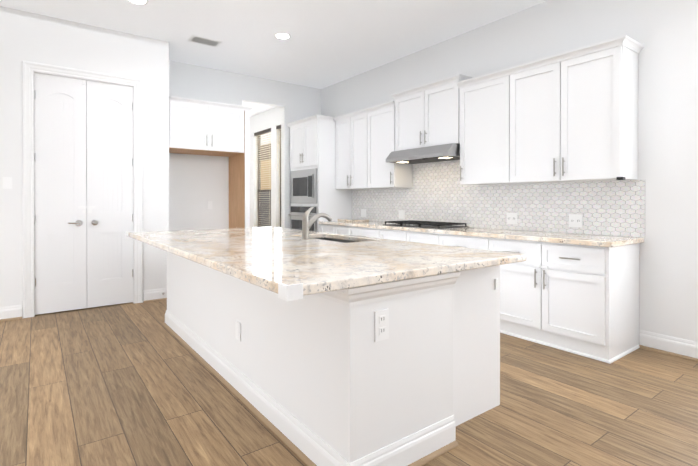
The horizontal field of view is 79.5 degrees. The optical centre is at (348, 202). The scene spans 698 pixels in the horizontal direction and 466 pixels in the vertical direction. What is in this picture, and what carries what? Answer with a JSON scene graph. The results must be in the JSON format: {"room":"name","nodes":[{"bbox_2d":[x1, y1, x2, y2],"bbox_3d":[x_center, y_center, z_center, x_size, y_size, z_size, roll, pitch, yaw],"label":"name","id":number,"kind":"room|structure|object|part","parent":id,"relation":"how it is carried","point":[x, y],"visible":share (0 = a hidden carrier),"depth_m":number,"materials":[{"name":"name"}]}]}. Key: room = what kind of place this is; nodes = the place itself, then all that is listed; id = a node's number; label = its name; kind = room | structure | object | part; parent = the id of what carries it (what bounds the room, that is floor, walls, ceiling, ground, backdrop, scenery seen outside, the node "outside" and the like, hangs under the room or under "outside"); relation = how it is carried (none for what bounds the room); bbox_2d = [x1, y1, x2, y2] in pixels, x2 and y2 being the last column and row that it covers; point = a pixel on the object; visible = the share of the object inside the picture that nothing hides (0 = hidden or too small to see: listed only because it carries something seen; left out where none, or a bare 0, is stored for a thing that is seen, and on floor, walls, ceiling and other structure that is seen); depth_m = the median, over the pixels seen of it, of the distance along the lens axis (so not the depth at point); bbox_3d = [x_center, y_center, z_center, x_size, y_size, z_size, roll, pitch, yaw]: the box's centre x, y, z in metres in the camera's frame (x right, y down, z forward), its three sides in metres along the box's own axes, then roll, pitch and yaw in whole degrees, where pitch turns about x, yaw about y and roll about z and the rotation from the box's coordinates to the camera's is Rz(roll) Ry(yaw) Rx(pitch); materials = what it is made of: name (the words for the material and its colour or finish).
{"room":"kitchen","nodes":[
{"label":"kitchen","id":0,"kind":"room"},
{"bbox_2d":[0,6,168,317],"bbox_3d":[-4.872,-0.396,3.348,6.470,3.200,0.120,0,0,-37],"label":"wall","id":1,"kind":"structure","parent":0,"point":[33,37],"depth_m":4.68,"materials":[{"name":"white paint"}]},
{"bbox_2d":[3,177,11,188],"bbox_3d":[-3.496,-0.205,4.294,0.075,0.120,0.010,0,0,-37],"label":"switch plate","id":2,"kind":"object","parent":1,"relation":"attached to","point":[7,182],"visible":1,"depth_m":4.29,"materials":[{"name":"white plastic"}]},
{"bbox_2d":[0,305,21,321],"bbox_3d":[-5.408,1.136,2.860,5.018,0.140,0.034,0,0,-37],"label":"baseboard","id":3,"kind":"structure","parent":1,"relation":"attached to","point":[7,313],"depth_m":4.31,"materials":[{"name":"white paint"}]},
{"bbox_2d":[22,60,142,317],"bbox_3d":[-2.957,-0.142,4.729,1.142,2.679,0.082,0,0,-37],"label":"door frame","id":4,"kind":"structure","parent":1,"relation":"attached to","point":[29,69],"depth_m":4.43,"materials":[{"name":"white paint"}]},
{"bbox_2d":[34,73,132,314],"bbox_3d":[-2.944,-0.098,4.712,0.945,2.567,0.110,0,0,-37],"label":"pantry door","id":5,"kind":"structure","parent":1,"relation":"in","point":[83,251],"depth_m":4.70,"materials":[{"name":"white paint"}]},
{"bbox_2d":[143,288,166,302],"bbox_3d":[-2.353,1.126,5.140,0.298,0.140,0.034,0,0,-37],"label":"baseboard","id":6,"kind":"structure","parent":1,"relation":"attached to","point":[154,294],"depth_m":5.12,"materials":[{"name":"white paint"}]},
{"bbox_2d":[169,60,320,230],"bbox_3d":[-1.615,-0.412,6.666,2.720,3.200,0.120,0,0,-37],"label":"wall","id":7,"kind":"structure","parent":0,"point":[197,183],"depth_m":6.30,"materials":[{"name":"white paint"}]},
{"bbox_2d":[207,201,211,208],"bbox_3d":[-2.071,0.030,6.247,0.075,0.120,0.006,0,0,-37],"label":"outlet","id":8,"kind":"object","parent":7,"relation":"attached to","point":[209,204],"visible":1,"depth_m":6.24,"materials":[{"name":"white plastic"}]},
{"bbox_2d":[0,0,546,116],"bbox_3d":[-2.378,-2.051,2.357,9.690,0.120,14.200,0,0,-37],"label":"ceiling","id":9,"kind":"structure","parent":0,"point":[328,43],"depth_m":4.76,"materials":[{"name":"white paint"}]},
{"bbox_2d":[128,0,148,4],"bbox_3d":[-2.082,-1.995,4.125,0.204,0.008,0.204,0,0,-37],"label":"recessed light","id":10,"kind":"object","parent":9,"relation":"in","point":[141,2],"visible":1,"depth_m":4.16,"materials":[{"name":"white paint"}]},
{"bbox_2d":[188,35,221,46],"bbox_3d":[-1.784,-1.999,5.197,0.360,0.010,0.220,0,0,-37],"label":"ceiling vent","id":11,"kind":"object","parent":9,"relation":"in","point":[203,41],"visible":1,"depth_m":5.18,"materials":[{"name":"white metal"}]},
{"bbox_2d":[274,32,290,38],"bbox_3d":[-0.794,-1.999,5.024,0.204,0.008,0.204,0,0,-37],"label":"recessed light","id":12,"kind":"object","parent":9,"relation":"in","point":[281,35],"visible":1,"depth_m":5.00,"materials":[{"name":"white paint"}]},
{"bbox_2d":[0,300,697,465],"bbox_3d":[-2.378,1.269,2.372,9.690,0.120,14.200,0,0,-37],"label":"floor","id":13,"kind":"structure","parent":0,"point":[131,384],"depth_m":2.48,"materials":[{"name":"brown wood"}]},
{"bbox_2d":[169,96,253,227],"bbox_3d":[-1.999,-0.081,5.875,1.117,2.546,0.685,0,0,-37],"label":"surround","id":14,"kind":"object","parent":13,"relation":"on","point":[203,127],"visible":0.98,"depth_m":5.75,"materials":[{"name":"white paint"}]},
{"bbox_2d":[287,114,351,231],"bbox_3d":[-0.493,-0.068,6.834,0.717,2.511,0.934,0,0,-37],"label":"tall cabinet","id":15,"kind":"object","parent":13,"relation":"on","point":[312,160],"visible":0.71,"depth_m":6.50,"materials":[{"name":"white paint"}]},
{"bbox_2d":[162,238,499,465],"bbox_3d":[-0.419,0.768,3.296,1.291,0.872,3.112,0,0,-37],"label":"kitchen island","id":16,"kind":"object","parent":13,"relation":"on","point":[327,369],"depth_m":2.05,"materials":[{"name":"white paint"}]},
{"bbox_2d":[235,321,240,340],"bbox_3d":[-0.707,0.815,2.672,0.008,0.115,0.075,0,0,-37],"label":"outlet","id":17,"kind":"object","parent":16,"relation":"attached to","point":[237,330],"depth_m":2.66,"materials":[{"name":"white plastic"}]},
{"bbox_2d":[126,227,525,300],"bbox_3d":[-0.570,0.309,3.243,1.555,0.054,3.260,0,0,-37],"label":"island countertop","id":18,"kind":"structure","parent":16,"relation":"on","point":[269,258],"depth_m":2.30,"materials":[{"name":"beige stone"}]},
{"bbox_3d":[-1.166,0.312,2.799,0.068,0.054,3.260,0,0,-37],"label":"corner guards on the kitchen island","id":19,"kind":"part","parent":18,"relation":"part of","materials":[{"name":"beige stone"}]},
{"bbox_2d":[301,207,331,238],"bbox_3d":[-0.262,0.158,3.423,0.283,0.259,0.068,0,0,-37],"label":"faucet","id":20,"kind":"object","parent":18,"relation":"on","point":[307,223],"visible":1,"depth_m":3.35,"materials":[{"name":"silver metal"}]},
{"bbox_2d":[316,238,352,242],"bbox_3d":[-0.126,0.436,3.501,0.363,0.212,0.828,0,0,-37],"label":"sink","id":21,"kind":"object","parent":18,"relation":"in","point":[336,240],"visible":0.02,"depth_m":3.79,"materials":[{"name":"silver metal"}]},
{"bbox_2d":[374,309,388,341],"bbox_3d":[0.143,0.531,1.823,0.078,0.130,0.010,0,0,-37],"label":"outlet","id":22,"kind":"object","parent":16,"relation":"attached to","point":[381,325],"visible":1,"depth_m":1.82,"materials":[{"name":"white plastic"}]},
{"bbox_2d":[494,279,497,288],"bbox_3d":[0.870,0.478,2.477,0.025,0.060,0.011,0,0,-37],"label":"outlet","id":23,"kind":"object","parent":16,"relation":"attached to","point":[495,283],"visible":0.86,"depth_m":2.47,"materials":[{"name":"white plastic"}]},
{"bbox_2d":[320,224,343,233],"bbox_3d":[0.044,0.754,6.209,0.610,0.872,0.800,0,0,-37],"label":"base cabinet","id":24,"kind":"object","parent":13,"relation":"on","point":[336,229],"depth_m":6.08,"materials":[{"name":"white paint"}]},
{"bbox_2d":[319,221,643,246],"bbox_3d":[0.998,0.302,4.908,0.635,0.040,4.022,0,0,-37],"label":"countertop","id":25,"kind":"structure","parent":24,"relation":"on","point":[585,239],"depth_m":3.84,"materials":[{"name":"beige stone"}]},
{"bbox_2d":[338,219,368,221],"bbox_3d":[0.060,0.259,6.309,0.260,0.030,0.440,0,0,-37],"label":"granite","id":26,"kind":"object","parent":25,"relation":"on","point":[357,220],"visible":1,"depth_m":6.21,"materials":[{"name":"beige stone"}]},
{"bbox_2d":[383,220,468,228],"bbox_3d":[0.897,0.255,5.021,0.518,0.050,0.923,0,0,-37],"label":"cooktop","id":27,"kind":"object","parent":25,"relation":"in","point":[428,224],"visible":1,"depth_m":4.82,"materials":[{"name":"black metal"}]},
{"bbox_2d":[344,226,375,237],"bbox_3d":[0.434,0.756,5.686,0.610,0.872,0.754,0,0,-37],"label":"base cabinet","id":28,"kind":"object","parent":13,"relation":"on","point":[348,230],"depth_m":5.57,"materials":[{"name":"white paint"}]},
{"bbox_2d":[376,229,431,243],"bbox_3d":[0.910,0.759,5.049,0.610,0.872,1.084,0,0,-37],"label":"base cabinet","id":29,"kind":"object","parent":13,"relation":"on","point":[420,237],"depth_m":4.89,"materials":[{"name":"white paint"}]},
{"bbox_2d":[432,233,479,248],"bbox_3d":[1.382,0.762,4.416,0.610,0.872,0.744,0,0,-37],"label":"base cabinet","id":30,"kind":"object","parent":13,"relation":"on","point":[439,239],"depth_m":4.29,"materials":[{"name":"white paint"}]},
{"bbox_2d":[480,237,639,363],"bbox_3d":[1.860,0.765,3.776,0.610,0.872,1.102,0,0,-37],"label":"base cabinet","id":31,"kind":"object","parent":13,"relation":"on","point":[582,300],"depth_m":3.42,"materials":[{"name":"white paint"}]},
{"bbox_2d":[249,0,697,341],"bbox_3d":[1.328,-0.404,5.131,0.160,3.200,13.800,0,0,-37],"label":"wall","id":32,"kind":"structure","parent":0,"point":[664,33],"depth_m":3.48,"materials":[{"name":"white paint"}]},
{"bbox_2d":[258,136,270,226],"bbox_3d":[-1.844,-0.500,9.451,0.055,2.250,0.900,0,0,-37],"label":"window","id":33,"kind":"structure","parent":32,"relation":"in","point":[259,193],"depth_m":9.78,"materials":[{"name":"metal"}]},
{"bbox_2d":[254,128,270,226],"bbox_3d":[-1.912,-0.500,9.401,0.074,2.244,0.888,0,0,-37],"label":"window blind","id":34,"kind":"object","parent":33,"relation":"attached to","point":[262,132],"visible":0.65,"depth_m":9.35,"materials":[{"name":"brown metal"}]},
{"bbox_2d":[276,125,280,223],"bbox_3d":[-1.242,-0.496,8.504,0.074,2.244,0.888,0,0,-37],"label":"window blind","id":35,"kind":"object","parent":32,"relation":"attached to","point":[278,127],"visible":0.31,"depth_m":8.79,"materials":[{"name":"brown metal"}]},
{"bbox_2d":[280,130,280,227],"bbox_3d":[-1.174,-0.495,8.554,0.055,2.250,0.900,0,0,-37],"label":"window","id":36,"kind":"structure","parent":32,"relation":"in","point":[280,182],"depth_m":8.89,"materials":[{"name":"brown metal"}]},
{"bbox_2d":[334,111,361,189],"bbox_3d":[0.171,-0.742,6.265,0.329,1.065,0.850,0,0,-37],"label":"upper cabinet","id":37,"kind":"object","parent":32,"relation":"attached to","point":[348,131],"depth_m":6.22,"materials":[{"name":"white paint"}]},
{"bbox_2d":[362,103,411,188],"bbox_3d":[0.558,-0.740,5.748,0.329,1.065,0.693,0,0,-37],"label":"upper cabinet","id":38,"kind":"object","parent":32,"relation":"attached to","point":[378,124],"depth_m":5.67,"materials":[{"name":"white paint"}]},
{"bbox_2d":[394,75,469,150],"bbox_3d":[1.031,-1.030,5.112,0.329,0.741,1.020,0,0,-37],"label":"upper cabinet","id":39,"kind":"object","parent":32,"relation":"attached to","point":[424,115],"depth_m":5.00,"materials":[{"name":"white paint"}]},
{"bbox_2d":[386,143,459,163],"bbox_3d":[0.959,-0.578,5.061,0.491,0.156,1.000,0,0,-37],"label":"range hood","id":40,"kind":"object","parent":39,"relation":"attached to","point":[443,152],"visible":0.96,"depth_m":4.87,"materials":[{"name":"silver metal"}]},
{"bbox_2d":[450,71,513,184],"bbox_3d":[1.519,-0.757,4.459,0.329,1.111,0.743,0,0,-37],"label":"upper cabinet","id":41,"kind":"object","parent":32,"relation":"attached to","point":[477,128],"depth_m":4.40,"materials":[{"name":"white paint"}]},
{"bbox_2d":[352,160,644,237],"bbox_3d":[1.251,-0.122,5.092,0.009,0.804,4.027,0,0,-37],"label":"backsplash","id":42,"kind":"structure","parent":32,"relation":"attached to","point":[437,192],"depth_m":4.47,"materials":[{"name":"tile"}]},
{"bbox_2d":[361,209,365,216],"bbox_3d":[0.224,0.154,6.456,0.006,0.120,0.120,0,0,-37],"label":"outlet","id":43,"kind":"object","parent":42,"relation":"attached to","point":[363,212],"visible":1,"depth_m":6.45,"materials":[{"name":"white plastic"}]},
{"bbox_2d":[399,210,404,218],"bbox_3d":[0.726,0.158,5.783,0.006,0.120,0.120,0,0,-37],"label":"outlet","id":44,"kind":"object","parent":42,"relation":"attached to","point":[401,214],"visible":1,"depth_m":5.77,"materials":[{"name":"white plastic"}]},
{"bbox_2d":[507,213,516,223],"bbox_3d":[1.724,0.164,4.444,0.010,0.120,0.120,0,0,-37],"label":"outlet","id":45,"kind":"object","parent":42,"relation":"attached to","point":[511,218],"visible":1,"depth_m":4.44,"materials":[{"name":"white plastic"}]},
{"bbox_2d":[569,214,581,227],"bbox_3d":[2.116,0.166,3.919,0.010,0.120,0.120,0,0,-37],"label":"outlet","id":46,"kind":"object","parent":42,"relation":"attached to","point":[575,220],"visible":1,"depth_m":3.92,"materials":[{"name":"white plastic"}]},
{"bbox_2d":[502,35,641,183],"bbox_3d":[1.980,-0.754,3.843,0.329,1.111,1.048,0,0,-37],"label":"upper cabinet","id":47,"kind":"object","parent":32,"relation":"attached to","point":[570,116],"depth_m":3.63,"materials":[{"name":"white paint"}]},
{"bbox_2d":[639,330,697,361],"bbox_3d":[3.901,1.143,1.529,0.034,0.140,4.935,0,0,-37],"label":"baseboard","id":48,"kind":"structure","parent":32,"relation":"attached to","point":[674,346],"depth_m":3.34,"materials":[{"name":"white paint"}]},
{"label":"outside","id":49,"kind":"structure","parent":0,"visible":0},
{"bbox_2d":[261,133,270,226],"bbox_3d":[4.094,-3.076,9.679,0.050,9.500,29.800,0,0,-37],"label":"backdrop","id":50,"kind":"structure","parent":49,"point":[264,209],"depth_m":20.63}
]}

